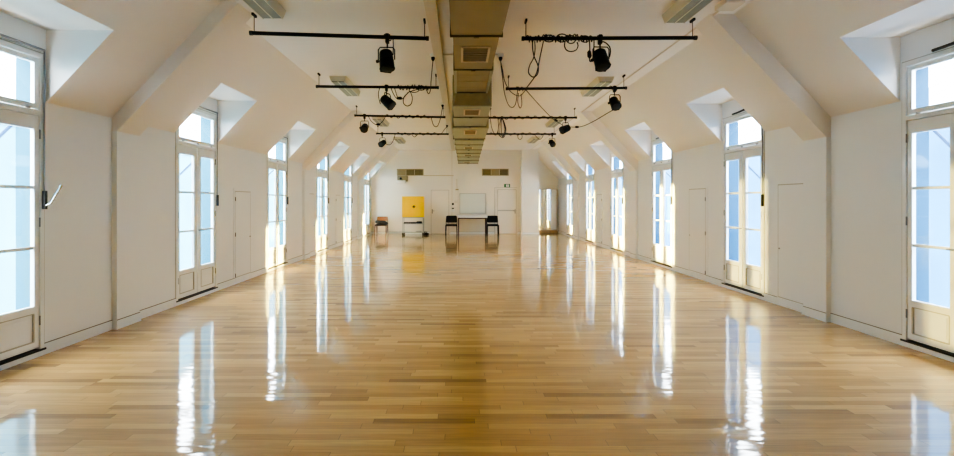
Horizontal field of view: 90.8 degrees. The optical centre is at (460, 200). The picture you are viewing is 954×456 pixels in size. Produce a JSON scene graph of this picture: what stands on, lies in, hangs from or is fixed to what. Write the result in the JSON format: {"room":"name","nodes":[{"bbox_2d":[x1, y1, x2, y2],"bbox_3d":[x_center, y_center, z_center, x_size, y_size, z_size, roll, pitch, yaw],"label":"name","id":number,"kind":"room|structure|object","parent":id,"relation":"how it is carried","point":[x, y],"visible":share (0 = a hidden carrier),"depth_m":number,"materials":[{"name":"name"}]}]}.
{"room":"exercise studio","nodes":[
{"label":"exercise studio","id":0,"kind":"room"},
{"bbox_2d":[0,11,370,341],"bbox_3d":[-4.215,-0.090,9.550,0.270,3.180,23.700,0,0,0],"label":"wall","id":1,"kind":"structure","parent":0,"point":[78,144],"depth_m":5.44,"materials":[{"name":"paint"}]},
{"bbox_2d":[0,125,12,137],"bbox_3d":[-4.820,-0.295,4.560,0.982,0.953,0.032,0,0,0],"label":"stay","id":2,"kind":"object","parent":1,"relation":"attached to","point":[8,127],"visible":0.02,"depth_m":4.55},
{"bbox_2d":[0,33,62,364],"bbox_3d":[-4.002,-0.028,4.030,0.265,2.954,1.142,0,0,0],"label":"french door","id":3,"kind":"structure","parent":1,"relation":"in","point":[22,331],"depth_m":4.49,"materials":[{"name":"paint"}]},
{"bbox_2d":[0,46,38,109],"bbox_3d":[-4.093,-1.123,4.030,0.054,0.502,1.022,0,0,0],"label":"light","id":4,"kind":"object","parent":3,"relation":"attached to","point":[32,58],"depth_m":4.43,"materials":[{"name":"glass"}]},
{"bbox_2d":[112,2,251,319],"bbox_3d":[-3.352,-0.415,5.685,1.497,3.830,0.390,0,0,0],"label":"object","id":5,"kind":"structure","parent":1,"relation":"attached to","point":[215,31],"depth_m":5.59,"materials":[{"name":"paint"}]},
{"bbox_2d":[0,231,371,370],"bbox_3d":[-4.044,1.444,9.550,0.072,0.112,23.700,0,0,0],"label":"baseboard","id":6,"kind":"structure","parent":1,"relation":"attached to","point":[53,345],"depth_m":5.60,"materials":[{"name":"paint"}]},
{"bbox_2d":[180,162,191,174],"bbox_3d":[-4.820,-0.295,7.810,0.982,0.953,0.032,0,0,0],"label":"stay","id":7,"kind":"object","parent":1,"relation":"attached to","point":[190,164],"visible":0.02,"depth_m":7.80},
{"bbox_2d":[175,106,218,301],"bbox_3d":[-4.076,-0.028,7.280,0.118,2.954,1.142,0,0,0],"label":"french door","id":8,"kind":"structure","parent":1,"relation":"in","point":[197,279],"depth_m":7.26,"materials":[{"name":"paint"}]},
{"bbox_2d":[178,111,214,147],"bbox_3d":[-4.093,-1.123,7.280,0.054,0.502,1.022,0,0,0],"label":"light","id":9,"kind":"object","parent":8,"relation":"attached to","point":[182,140],"depth_m":7.42,"materials":[{"name":"glass"}]},
{"bbox_2d":[233,188,251,283],"bbox_3d":[-4.066,0.633,8.785,0.028,1.726,0.730,0,0,0],"label":"door","id":10,"kind":"structure","parent":1,"relation":"in","point":[242,198],"depth_m":8.76,"materials":[{"name":"paint"}]},
{"bbox_2d":[267,137,288,269],"bbox_3d":[-4.076,-0.028,10.450,0.118,2.954,1.142,0,0,0],"label":"window","id":11,"kind":"structure","parent":1,"relation":"in","point":[276,255],"depth_m":10.43,"materials":[{"name":"paint"}]},
{"bbox_2d":[268,140,285,162],"bbox_3d":[-4.093,-1.123,10.450,0.054,0.502,1.022,0,0,0],"label":"light","id":12,"kind":"object","parent":11,"relation":"attached to","point":[271,160],"depth_m":10.72,"materials":[{"name":"glass"}]},
{"bbox_2d":[309,192,314,255],"bbox_3d":[-4.066,0.623,12.800,0.028,1.746,0.600,0,0,0],"label":"door","id":13,"kind":"structure","parent":1,"relation":"in","point":[311,194],"depth_m":12.85,"materials":[{"name":"paint"}]},
{"bbox_2d":[316,154,328,251],"bbox_3d":[-4.076,-0.028,13.840,0.118,2.954,1.142,0,0,0],"label":"window","id":14,"kind":"structure","parent":1,"relation":"in","point":[322,240],"depth_m":13.82,"materials":[{"name":"paint"}]},
{"bbox_2d":[317,156,326,171],"bbox_3d":[-4.093,-1.123,13.840,0.054,0.502,1.022,0,0,0],"label":"light","id":15,"kind":"object","parent":14,"relation":"attached to","point":[318,170],"depth_m":14.15,"materials":[{"name":"glass"}]},
{"bbox_2d":[302,111,362,254],"bbox_3d":[-3.352,-0.415,12.275,1.497,3.830,0.390,0,0,0],"label":"trim","id":16,"kind":"structure","parent":1,"relation":"attached to","point":[348,121],"depth_m":12.08,"materials":[{"name":"paint"}]},
{"bbox_2d":[335,193,340,246],"bbox_3d":[-4.066,0.623,15.575,0.028,1.746,0.650,0,0,0],"label":"door","id":17,"kind":"structure","parent":1,"relation":"in","point":[337,195],"depth_m":15.50,"materials":[{"name":"paint"}]},
{"bbox_2d":[344,165,352,242],"bbox_3d":[-4.076,-0.028,16.950,0.118,2.954,1.142,0,0,0],"label":"window","id":18,"kind":"structure","parent":1,"relation":"in","point":[347,178],"depth_m":16.90,"materials":[{"name":"paint"}]},
{"bbox_2d":[364,172,369,234],"bbox_3d":[-4.076,-0.028,20.320,0.118,2.954,1.142,0,0,0],"label":"window","id":19,"kind":"structure","parent":1,"relation":"in","point":[366,182],"depth_m":20.29,"materials":[{"name":"paint"}]},
{"bbox_2d":[357,142,395,235],"bbox_3d":[-3.352,-0.415,18.695,1.497,3.830,0.390,0,0,0],"label":"trim","id":20,"kind":"structure","parent":1,"relation":"attached to","point":[388,147],"depth_m":18.50,"materials":[{"name":"paint"}]},
{"bbox_2d":[0,0,398,179],"bbox_3d":[-3.445,-1.645,9.550,1.270,1.350,23.700,0,0,0],"label":"ceiling","id":21,"kind":"structure","parent":0,"point":[99,53],"depth_m":6.17,"materials":[{"name":"paint"}]},
{"bbox_2d":[371,150,557,233],"bbox_3d":[0.287,-0.410,21.551,8.717,3.820,0.817,0,0,-6],"label":"wall","id":22,"kind":"structure","parent":0,"point":[386,194],"depth_m":21.40,"materials":[{"name":"paint"}]},
{"bbox_2d":[396,176,407,182],"bbox_3d":[-2.662,-0.976,21.157,0.476,0.325,0.485,0,0,0],"label":"projector","id":23,"kind":"object","parent":22,"relation":"attached to","point":[400,179],"visible":1,"depth_m":21.22,"materials":[{"name":"white plastic"}]},
{"bbox_2d":[397,169,423,175],"bbox_3d":[-2.308,-1.307,21.385,1.211,0.300,0.030,0,0,0],"label":"air vent","id":24,"kind":"object","parent":22,"relation":"in","point":[400,172],"visible":1,"depth_m":21.38,"materials":[{"name":"metal"}]},
{"bbox_2d":[430,189,449,233],"bbox_3d":[-0.956,0.470,21.359,0.940,2.060,0.082,0,0,0],"label":"door","id":25,"kind":"structure","parent":22,"relation":"in","point":[439,198],"depth_m":21.38,"materials":[{"name":"wood"}]},
{"bbox_2d":[372,232,538,233],"bbox_3d":[-0.284,1.446,21.244,7.592,0.107,0.312,0,0,0],"label":"baseboard","id":26,"kind":"structure","parent":22,"relation":"attached to","point":[372,232],"depth_m":21.39,"materials":[{"name":"paint"}]},
{"bbox_2d":[459,193,485,213],"bbox_3d":[0.535,0.112,21.385,1.207,0.924,0.030,0,0,0],"label":"whiteboard","id":27,"kind":"object","parent":22,"relation":"attached to","point":[469,203],"visible":1,"depth_m":21.38,"materials":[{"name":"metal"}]},
{"bbox_2d":[482,169,508,175],"bbox_3d":[1.562,-1.309,21.385,1.211,0.314,0.030,0,0,0],"label":"air vent","id":28,"kind":"object","parent":22,"relation":"in","point":[485,172],"visible":1,"depth_m":21.39,"materials":[{"name":"metal"}]},
{"bbox_2d":[494,187,516,233],"bbox_3d":[2.035,0.440,21.390,1.029,2.120,0.020,0,0,0],"label":"trim","id":29,"kind":"structure","parent":22,"relation":"attached to","point":[494,187],"depth_m":21.38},
{"bbox_2d":[496,188,517,233],"bbox_3d":[2.090,0.460,21.359,0.976,2.080,0.082,0,0,0],"label":"door","id":30,"kind":"structure","parent":22,"relation":"in","point":[506,198],"depth_m":21.38,"materials":[{"name":"wood"}]},
{"bbox_2d":[539,189,556,230],"bbox_3d":[4.023,0.414,22.180,1.026,1.972,0.040,0,0,0],"label":"wall mirror","id":31,"kind":"object","parent":22,"relation":"attached to","point":[547,197],"visible":0.73,"depth_m":22.18,"materials":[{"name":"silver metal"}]},
{"bbox_2d":[539,231,557,232],"bbox_3d":[4.050,1.455,22.185,1.079,0.090,0.030,0,0,0],"label":"baseboard","id":32,"kind":"structure","parent":22,"relation":"attached to","point":[539,231],"depth_m":22.17,"materials":[{"name":"wood"}]},
{"bbox_2d":[0,233,953,455],"bbox_3d":[0.255,1.525,9.950,8.710,0.050,24.500,0,0,0],"label":"floor","id":33,"kind":"structure","parent":0,"point":[541,344],"depth_m":4.09,"materials":[{"name":"wood"}]},
{"bbox_2d":[374,216,387,234],"bbox_3d":[-3.545,1.102,20.966,0.543,0.803,0.614,0,0,0],"label":"wooden chair","id":34,"kind":"object","parent":33,"relation":"on","point":[385,218],"visible":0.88,"depth_m":21.19,"materials":[{"name":"brown wood"}]},
{"bbox_2d":[375,220,387,223],"bbox_3d":[-3.505,0.942,20.820,0.598,0.166,0.430,0,0,0],"label":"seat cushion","id":35,"kind":"object","parent":34,"relation":"on","point":[376,221],"visible":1,"depth_m":20.66,"materials":[{"name":"black fabric"}]},
{"bbox_2d":[402,217,423,234],"bbox_3d":[-2.103,1.104,20.800,0.974,0.792,0.550,0,0,0],"label":"trolley","id":36,"kind":"object","parent":33,"relation":"on","point":[403,233],"visible":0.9,"depth_m":20.56,"materials":[{"name":"metal"}]},
{"bbox_2d":[402,196,423,216],"bbox_3d":[-2.107,0.251,20.782,0.944,0.914,0.535,0,0,0],"label":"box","id":37,"kind":"object","parent":36,"relation":"on","point":[412,206],"visible":1,"depth_m":20.55,"materials":[{"name":"paint"}]},
{"bbox_2d":[445,216,457,234],"bbox_3d":[-0.425,1.079,20.807,0.543,0.848,0.636,0,0,0],"label":"chair","id":38,"kind":"object","parent":33,"relation":"on","point":[449,219],"visible":1,"depth_m":21.04,"materials":[{"name":"black fabric"}]},
{"bbox_2d":[457,215,486,234],"bbox_3d":[0.498,1.075,20.900,1.320,0.850,0.700,0,0,0],"label":"folding table","id":39,"kind":"object","parent":33,"relation":"on","point":[458,216],"visible":1,"depth_m":20.58,"materials":[{"name":"laminate"}]},
{"bbox_2d":[487,216,498,234],"bbox_3d":[1.403,1.079,20.807,0.543,0.848,0.636,0,0,0],"label":"chair","id":40,"kind":"object","parent":33,"relation":"on","point":[490,219],"visible":0.88,"depth_m":21.04,"materials":[{"name":"black fabric"}]},
{"bbox_2d":[218,0,752,149],"bbox_3d":[0.285,-2.320,9.950,6.190,0.001,24.500,0,0,0],"label":"ceiling","id":41,"kind":"structure","parent":0,"point":[353,58],"depth_m":7.44,"materials":[{"name":"paint"}]},
{"bbox_2d":[243,0,285,18],"bbox_3d":[-2.290,-2.267,5.110,0.320,0.106,1.240,0,0,0],"label":"ceiling light","id":42,"kind":"object","parent":41,"relation":"attached to","point":[272,9],"visible":1,"depth_m":5.45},
{"bbox_2d":[249,12,428,40],"bbox_3d":[-1.516,-2.187,5.926,2.216,0.265,0.111,0,0,-5],"label":"bar","id":43,"kind":"object","parent":41,"relation":"hanging from","point":[254,32],"visible":1,"depth_m":5.90,"materials":[{"name":"black metal"}]},
{"bbox_2d":[376,33,394,72],"bbox_3d":[-0.946,-1.882,5.966,0.229,0.482,0.199,0,0,43],"label":"spotlight","id":44,"kind":"object","parent":43,"relation":"attached to","point":[386,62],"visible":1,"depth_m":5.92,"materials":[{"name":"black metal"}]},
{"bbox_2d":[329,76,359,96],"bbox_3d":[-2.290,-2.267,9.350,0.320,0.106,1.240,0,0,0],"label":"ceiling light","id":45,"kind":"object","parent":41,"relation":"attached to","point":[336,80],"visible":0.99,"depth_m":8.99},
{"bbox_2d":[316,73,438,88],"bbox_3d":[-1.522,-2.187,8.592,2.234,0.265,0.110,0,0,-2],"label":"bar","id":46,"kind":"object","parent":41,"relation":"hanging from","point":[317,86],"visible":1,"depth_m":8.57,"materials":[{"name":"black metal"}]},
{"bbox_2d":[380,85,395,109],"bbox_3d":[-1.331,-1.891,8.588,0.299,0.465,0.236,0,0,0],"label":"spotlight","id":47,"kind":"object","parent":46,"relation":"attached to","point":[385,100],"visible":1,"depth_m":8.54,"materials":[{"name":"black metal"}]},
{"bbox_2d":[378,84,427,103],"bbox_3d":[-1.057,-1.955,8.616,0.917,0.366,0.124,0,0,0],"label":"power cable","id":48,"kind":"object","parent":46,"relation":"attached to","point":[412,84],"visible":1,"depth_m":8.59,"materials":[{"name":"black rubber"}]},
{"bbox_2d":[391,88,417,105],"bbox_3d":[-0.982,-1.916,8.604,0.611,0.364,0.056,0,0,0],"label":"power cable","id":49,"kind":"object","parent":46,"relation":"hanging from","point":[397,98],"visible":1,"depth_m":8.60,"materials":[{"name":"black rubber"}]},
{"bbox_2d":[372,117,388,126],"bbox_3d":[-2.290,-2.267,13.400,0.320,0.106,1.240,0,0,0],"label":"ceiling light","id":50,"kind":"object","parent":41,"relation":"attached to","point":[385,123],"visible":0.91,"depth_m":13.22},
{"bbox_2d":[354,105,444,117],"bbox_3d":[-1.494,-2.187,11.566,2.222,0.265,0.111,0,0,-6],"label":"bar","id":51,"kind":"object","parent":41,"relation":"hanging from","point":[355,115],"visible":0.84,"depth_m":11.53,"materials":[{"name":"black metal"}]},
{"bbox_2d":[359,114,368,132],"bbox_3d":[-2.365,-1.887,11.469,0.236,0.471,0.280,0,0,0],"label":"spotlight","id":52,"kind":"object","parent":51,"relation":"attached to","point":[364,128],"visible":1,"depth_m":11.39,"materials":[{"name":"black metal"}]},
{"bbox_2d":[369,114,426,125],"bbox_3d":[-1.512,-1.990,11.565,1.518,0.287,0.107,0,0,-6],"label":"power cable","id":53,"kind":"object","parent":51,"relation":"hanging from","point":[377,124],"visible":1,"depth_m":11.52,"materials":[{"name":"black rubber"}]},
{"bbox_2d":[393,137,405,143],"bbox_3d":[-2.290,-2.267,17.580,0.320,0.106,1.240,0,0,0],"label":"ceiling light","id":54,"kind":"object","parent":41,"relation":"attached to","point":[400,140],"visible":1,"depth_m":17.23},
{"bbox_2d":[376,126,448,134],"bbox_3d":[-1.505,-2.187,14.580,2.242,0.265,0.111,0,0,-3],"label":"bar","id":55,"kind":"object","parent":41,"relation":"hanging from","point":[377,126],"visible":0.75,"depth_m":14.57,"materials":[{"name":"black metal"}]},
{"bbox_2d":[378,132,385,147],"bbox_3d":[-2.437,-1.886,14.521,0.238,0.475,0.292,0,0,0],"label":"spotlight","id":56,"kind":"object","parent":55,"relation":"attached to","point":[382,143],"visible":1,"depth_m":14.47,"materials":[{"name":"black metal"}]},
{"bbox_2d":[430,53,435,60],"bbox_3d":[-0.442,-2.265,7.423,0.090,0.110,0.090,0,0,0],"label":"socket","id":57,"kind":"object","parent":41,"relation":"attached to","point":[432,56],"visible":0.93,"depth_m":7.38,"materials":[{"name":"white plastic"}]},
{"bbox_2d":[426,61,432,93],"bbox_3d":[-0.504,-2.094,8.044,0.112,0.263,1.247,0,0,-10],"label":"power cable","id":58,"kind":"object","parent":57,"relation":"hanging from","point":[432,61],"visible":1,"depth_m":8.05,"materials":[{"name":"black rubber"}]},
{"bbox_2d":[423,0,454,150],"bbox_3d":[-0.360,-2.304,9.550,0.140,0.032,23.700,0,0,0],"label":"trim","id":59,"kind":"structure","parent":41,"relation":"attached to","point":[430,5],"depth_m":7.29,"materials":[{"name":"paint"}]},
{"bbox_2d":[449,0,509,163],"bbox_3d":[0.245,-1.922,8.702,0.918,0.796,21.404,0,0,0],"label":"ventilation duct","id":60,"kind":"object","parent":41,"relation":"attached to","point":[476,26],"visible":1,"depth_m":6.92,"materials":[{"name":"metal"}]},
{"bbox_2d":[464,130,476,134],"bbox_3d":[0.225,-1.673,11.475,0.310,0.014,0.650,0,0,0],"label":"grille","id":61,"kind":"object","parent":60,"relation":"attached to","point":[466,132],"depth_m":11.51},
{"bbox_2d":[463,109,480,115],"bbox_3d":[0.212,-1.733,9.210,0.325,0.014,0.580,0,0,0],"label":"grille","id":62,"kind":"object","parent":60,"relation":"attached to","point":[466,112],"depth_m":9.22,"materials":[{"name":"metal"}]},
{"bbox_2d":[461,46,490,62],"bbox_3d":[0.188,-1.943,6.250,0.375,0.014,0.640,0,0,0],"label":"grille","id":63,"kind":"object","parent":60,"relation":"attached to","point":[469,54],"depth_m":6.25,"materials":[{"name":"metal"}]},
{"bbox_2d":[497,53,503,60],"bbox_3d":[0.624,-2.265,7.423,0.090,0.110,0.090,0,0,0],"label":"socket","id":64,"kind":"object","parent":41,"relation":"attached to","point":[500,55],"visible":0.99,"depth_m":7.38,"materials":[{"name":"white plastic"}]},
{"bbox_2d":[500,61,525,107],"bbox_3d":[0.810,-1.972,8.125,0.266,0.509,1.442,0,0,25],"label":"power cable","id":65,"kind":"object","parent":64,"relation":"hanging from","point":[500,61],"visible":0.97,"depth_m":8.32,"materials":[{"name":"black rubber"}]},
{"bbox_2d":[486,127,555,134],"bbox_3d":[1.858,-2.187,14.623,2.195,0.265,0.110,0,0,-1],"label":"bar","id":66,"kind":"object","parent":41,"relation":"hanging from","point":[553,127],"visible":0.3,"depth_m":14.61,"materials":[{"name":"black metal"}]},
{"bbox_2d":[548,133,555,146],"bbox_3d":[2.823,-1.896,14.623,0.229,0.454,0.268,0,0,0],"label":"spotlight","id":67,"kind":"object","parent":66,"relation":"attached to","point":[552,143],"visible":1,"depth_m":14.57,"materials":[{"name":"black metal"}]},
{"bbox_2d":[489,108,576,118],"bbox_3d":[1.791,-2.187,11.746,2.205,0.265,0.110,0,0,0],"label":"bar","id":68,"kind":"object","parent":41,"relation":"hanging from","point":[490,117],"visible":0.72,"depth_m":11.73,"materials":[{"name":"black metal"}]},
{"bbox_2d":[490,118,505,137],"bbox_3d":[0.931,-1.826,11.721,0.400,0.502,0.077,0,0,0],"label":"power cable","id":69,"kind":"object","parent":68,"relation":"hanging from","point":[501,119],"visible":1,"depth_m":11.71,"materials":[{"name":"black rubber"}]},
{"bbox_2d":[493,116,564,119],"bbox_3d":[1.699,-2.082,11.747,1.859,0.100,0.102,0,0,1],"label":"power cable","id":70,"kind":"object","parent":68,"relation":"attached to","point":[493,116],"visible":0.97,"depth_m":11.72,"materials":[{"name":"black rubber"}]},
{"bbox_2d":[559,116,570,133],"bbox_3d":[2.594,-1.893,11.748,0.290,0.460,0.217,0,0,-32],"label":"spotlight","id":71,"kind":"object","parent":68,"relation":"attached to","point":[563,129],"visible":1,"depth_m":11.68,"materials":[{"name":"black metal"}]},
{"bbox_2d":[575,110,612,127],"bbox_3d":[2.871,-1.773,10.235,0.171,0.166,3.027,0,0,-2],"label":"power cable","id":72,"kind":"object","parent":71,"relation":"hanging from","point":[611,110],"visible":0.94,"depth_m":10.39,"materials":[{"name":"black rubber"}]},
{"bbox_2d":[527,136,540,142],"bbox_3d":[2.700,-2.267,17.480,0.320,0.106,1.240,0,0,0],"label":"ceiling light","id":73,"kind":"object","parent":41,"relation":"attached to","point":[533,139],"visible":0.98,"depth_m":17.18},
{"bbox_2d":[545,119,563,127],"bbox_3d":[2.700,-2.267,13.580,0.320,0.106,1.240,0,0,0],"label":"ceiling light","id":74,"kind":"object","parent":41,"relation":"attached to","point":[551,123],"visible":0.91,"depth_m":13.49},
{"bbox_2d":[506,74,626,89],"bbox_3d":[1.943,-2.187,8.695,2.228,0.265,0.110,0,0,2],"label":"bar","id":75,"kind":"object","parent":41,"relation":"hanging from","point":[624,75],"visible":0.98,"depth_m":8.68,"materials":[{"name":"black metal"}]},
{"bbox_2d":[526,90,562,124],"bbox_3d":[1.812,-1.979,10.277,0.170,0.176,3.339,0,0,24],"label":"power cable","id":76,"kind":"object","parent":75,"relation":"hanging from","point":[526,90],"visible":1,"depth_m":10.32,"materials":[{"name":"black rubber"}]},
{"bbox_2d":[608,86,621,110],"bbox_3d":[2.825,-1.892,8.662,0.236,0.462,0.273,0,0,0],"label":"spotlight","id":77,"kind":"object","parent":75,"relation":"attached to","point":[615,104],"visible":1,"depth_m":8.62,"materials":[{"name":"black metal"}]},
{"bbox_2d":[581,77,613,96],"bbox_3d":[2.700,-2.267,9.380,0.320,0.106,1.240,0,0,0],"label":"ceiling light","id":78,"kind":"object","parent":41,"relation":"attached to","point":[598,81],"visible":0.86,"depth_m":9.05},
{"bbox_2d":[521,18,697,40],"bbox_3d":[1.894,-2.187,6.014,2.232,0.265,0.110,0,0,1],"label":"bar","id":79,"kind":"object","parent":41,"relation":"hanging from","point":[695,37],"visible":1,"depth_m":6.00,"materials":[{"name":"black metal"}]},
{"bbox_2d":[525,41,543,88],"bbox_3d":[0.943,-1.742,6.026,0.241,0.620,0.014,0,0,1],"label":"power cable","id":80,"kind":"object","parent":79,"relation":"hanging from","point":[534,41],"visible":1,"depth_m":6.02,"materials":[{"name":"black rubber"}]},
{"bbox_2d":[526,33,592,43],"bbox_3d":[1.255,-2.075,6.018,0.858,0.129,0.126,0,0,0],"label":"power cable","id":81,"kind":"object","parent":79,"relation":"attached to","point":[545,35],"visible":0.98,"depth_m":5.99,"materials":[{"name":"black rubber"}]},
{"bbox_2d":[587,40,610,61],"bbox_3d":[1.768,-1.920,6.017,0.302,0.283,0.056,0,0,0],"label":"power cable","id":82,"kind":"object","parent":79,"relation":"hanging from","point":[589,55],"visible":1,"depth_m":6.01,"materials":[{"name":"black rubber"}]},
{"bbox_2d":[590,34,610,71],"bbox_3d":[1.792,-1.892,6.000,0.213,0.462,0.254,0,0,-38],"label":"spotlight","id":83,"kind":"object","parent":79,"relation":"attached to","point":[600,58],"visible":1,"depth_m":5.97,"materials":[{"name":"black metal"}]},
{"bbox_2d":[530,11,719,149],"bbox_3d":[3.130,-2.308,13.450,0.024,0.024,15.700,0,0,0],"label":"conduit","id":84,"kind":"object","parent":41,"relation":"attached to","point":[716,12],"visible":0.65,"depth_m":8.08,"materials":[{"name":"metal"}]},
{"bbox_2d":[662,0,712,22],"bbox_3d":[2.665,-2.267,5.250,0.320,0.106,1.240,0,0,0],"label":"ceiling light","id":85,"kind":"object","parent":41,"relation":"attached to","point":[681,11],"visible":1,"depth_m":5.52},
{"bbox_2d":[715,0,744,10],"bbox_3d":[3.130,-2.290,5.475,0.220,0.060,0.250,0,0,0],"label":"junction box","id":86,"kind":"object","parent":41,"relation":"attached to","point":[724,5],"visible":1,"depth_m":5.43,"materials":[{"name":"plastic"}]},
{"bbox_2d":[521,149,538,231],"bbox_3d":[3.110,-0.410,21.675,0.780,3.820,1.150,0,0,0],"label":"pillar","id":87,"kind":"structure","parent":0,"point":[529,158],"depth_m":21.10,"materials":[{"name":"paint"}]},
{"bbox_2d":[536,0,953,178],"bbox_3d":[3.985,-1.680,9.950,1.210,1.280,24.500,0,0,0],"label":"ceiling","id":88,"kind":"structure","parent":0,"point":[845,54],"depth_m":5.71,"materials":[{"name":"paint"}]},
{"bbox_2d":[558,18,953,333],"bbox_3d":[4.725,-0.105,9.950,0.270,3.210,24.500,0,0,0],"label":"wall","id":89,"kind":"structure","parent":0,"point":[866,145],"depth_m":5.64,"materials":[{"name":"paint"}]},
{"bbox_2d":[539,141,578,236],"bbox_3d":[3.849,-0.415,18.475,1.522,3.830,0.390,0,0,0],"label":"trim","id":90,"kind":"structure","parent":89,"relation":"attached to","point":[552,151],"depth_m":18.28,"materials":[{"name":"paint"}]},
{"bbox_2d":[567,173,572,235],"bbox_3d":[4.585,-0.021,19.830,0.121,2.940,1.142,0,0,0],"label":"window","id":91,"kind":"structure","parent":89,"relation":"in","point":[569,181],"depth_m":19.82,"materials":[{"name":"paint"}]},
{"bbox_2d":[585,162,593,242],"bbox_3d":[4.585,-0.021,16.740,0.121,2.940,1.142,0,0,0],"label":"window","id":92,"kind":"structure","parent":89,"relation":"in","point":[589,233],"depth_m":16.74,"materials":[{"name":"paint"}]},
{"bbox_2d":[596,193,602,246],"bbox_3d":[4.576,0.613,15.565,0.028,1.766,0.670,0,0,0],"label":"door","id":93,"kind":"structure","parent":89,"relation":"in","point":[599,196],"depth_m":15.55,"materials":[{"name":"paint"}]},
{"bbox_2d":[577,112,637,254],"bbox_3d":[3.849,-0.415,12.385,1.522,3.830,0.390,0,0,0],"label":"trim","id":94,"kind":"structure","parent":89,"relation":"attached to","point":[599,129],"depth_m":12.20,"materials":[{"name":"paint"}]},
{"bbox_2d":[610,153,623,251],"bbox_3d":[4.585,-0.021,13.840,0.121,2.940,1.142,0,0,0],"label":"window","id":95,"kind":"structure","parent":89,"relation":"in","point":[616,241],"depth_m":13.83,"materials":[{"name":"paint"}]},
{"bbox_2d":[611,155,621,171],"bbox_3d":[4.603,-1.123,13.840,0.054,0.502,1.022,0,0,0],"label":"light","id":96,"kind":"object","parent":95,"relation":"attached to","point":[617,170],"depth_m":14.24,"materials":[{"name":"glass"}]},
{"bbox_2d":[651,137,672,267],"bbox_3d":[4.585,-0.021,10.750,0.121,2.940,1.142,0,0,0],"label":"window","id":97,"kind":"structure","parent":89,"relation":"in","point":[661,254],"depth_m":10.73,"materials":[{"name":"paint"}]},
{"bbox_2d":[653,141,670,163],"bbox_3d":[4.603,-1.123,10.750,0.054,0.502,1.022,0,0,0],"label":"light","id":98,"kind":"object","parent":97,"relation":"attached to","point":[667,161],"depth_m":10.92,"materials":[{"name":"glass"}]},
{"bbox_2d":[688,185,707,280],"bbox_3d":[4.576,0.603,9.125,0.028,1.786,0.750,0,0,0],"label":"door","id":99,"kind":"structure","parent":89,"relation":"in","point":[697,195],"depth_m":9.07,"materials":[{"name":"paint"}]},
{"bbox_2d":[722,109,764,296],"bbox_3d":[4.585,-0.021,7.670,0.121,2.940,1.142,0,0,0],"label":"window","id":100,"kind":"structure","parent":89,"relation":"in","point":[741,275],"depth_m":7.65,"materials":[{"name":"paint"}]},
{"bbox_2d":[725,115,761,149],"bbox_3d":[4.603,-1.123,7.670,0.054,0.502,1.022,0,0,0],"label":"light","id":101,"kind":"object","parent":100,"relation":"attached to","point":[737,118],"depth_m":7.77,"materials":[{"name":"glass"}]},
{"bbox_2d":[748,165,759,178],"bbox_3d":[5.330,-0.295,8.200,0.982,0.953,0.032,0,0,0],"label":"stay","id":102,"kind":"object","parent":100,"relation":"attached to","point":[749,167],"visible":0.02,"depth_m":8.19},
{"bbox_2d":[558,230,953,361],"bbox_3d":[4.554,1.444,9.950,0.072,0.112,24.500,0,0,0],"label":"baseboard","id":103,"kind":"structure","parent":89,"relation":"attached to","point":[881,333],"depth_m":5.82,"materials":[{"name":"paint"}]},
{"bbox_2d":[695,14,830,312],"bbox_3d":[3.849,-0.415,6.025,1.522,3.830,0.390,0,0,0],"label":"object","id":104,"kind":"structure","parent":89,"relation":"attached to","point":[726,33],"depth_m":5.93,"materials":[{"name":"paint"}]},
{"bbox_2d":[775,179,802,311],"bbox_3d":[4.576,0.603,6.530,0.028,1.786,0.640,0,0,0],"label":"door","id":105,"kind":"structure","parent":89,"relation":"in","point":[788,193],"depth_m":6.56,"materials":[{"name":"paint"}]},
{"bbox_2d":[900,42,953,356],"bbox_3d":[4.585,-0.021,4.320,0.121,2.940,1.142,0,0,0],"label":"french door","id":106,"kind":"structure","parent":89,"relation":"in","point":[929,326],"depth_m":4.73,"materials":[{"name":"paint"}]},
{"bbox_2d":[908,54,953,114],"bbox_3d":[4.603,-1.123,4.320,0.054,0.502,1.022,0,0,0],"label":"light","id":107,"kind":"object","parent":106,"relation":"attached to","point":[912,67],"depth_m":4.66,"materials":[{"name":"glass"}]},
{"bbox_2d":[932,130,949,147],"bbox_3d":[5.330,-0.295,4.850,0.982,0.953,0.032,0,0,0],"label":"stay","id":108,"kind":"object","parent":89,"relation":"attached to","point":[936,132],"visible":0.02,"depth_m":4.84,"materials":[{"name":"metal"}]},
{"label":"outside","id":109,"kind":"structure","parent":0,"visible":0},
{"bbox_2d":[739,88,953,143],"bbox_3d":[34.850,0.650,47.000,10.300,17.700,26.000,0,0,0],"label":"apartment building","id":110,"kind":"structure","parent":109,"point":[936,95],"depth_m":34.00,"materials":[{"name":"metal"}]},
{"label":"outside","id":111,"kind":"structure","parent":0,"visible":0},
{"bbox_2d":[620,146,670,168],"bbox_3d":[34.850,0.300,88.000,10.300,18.400,44.000,0,0,0],"label":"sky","id":112,"kind":"structure","parent":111,"point":[666,151],"depth_m":69.62,"materials":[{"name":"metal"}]},
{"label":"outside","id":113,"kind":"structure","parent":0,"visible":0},
{"bbox_2d":[180,134,198,140],"bbox_3d":[-34.850,0.800,49.000,10.300,17.400,18.000,0,0,0],"label":"apartment building","id":114,"kind":"structure","parent":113,"point":[181,135],"depth_m":56.16,"materials":[{"name":"metal"}]},
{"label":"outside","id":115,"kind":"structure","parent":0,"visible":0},
{"bbox_2d":[0,124,318,313],"bbox_3d":[-6.830,2.165,30.250,0.380,6.670,63.500,0,0,0],"label":"neighbouring building","id":116,"kind":"structure","parent":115,"point":[8,140],"depth_m":7.00,"materials":[{"name":"metal"}]},
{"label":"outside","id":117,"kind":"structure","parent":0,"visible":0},
{"bbox_2d":[593,128,949,307],"bbox_3d":[7.340,2.125,30.250,0.380,6.750,63.500,0,0,0],"label":"neighbouring building","id":118,"kind":"structure","parent":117,"point":[939,152],"depth_m":7.15,"materials":[{"name":"metal"}]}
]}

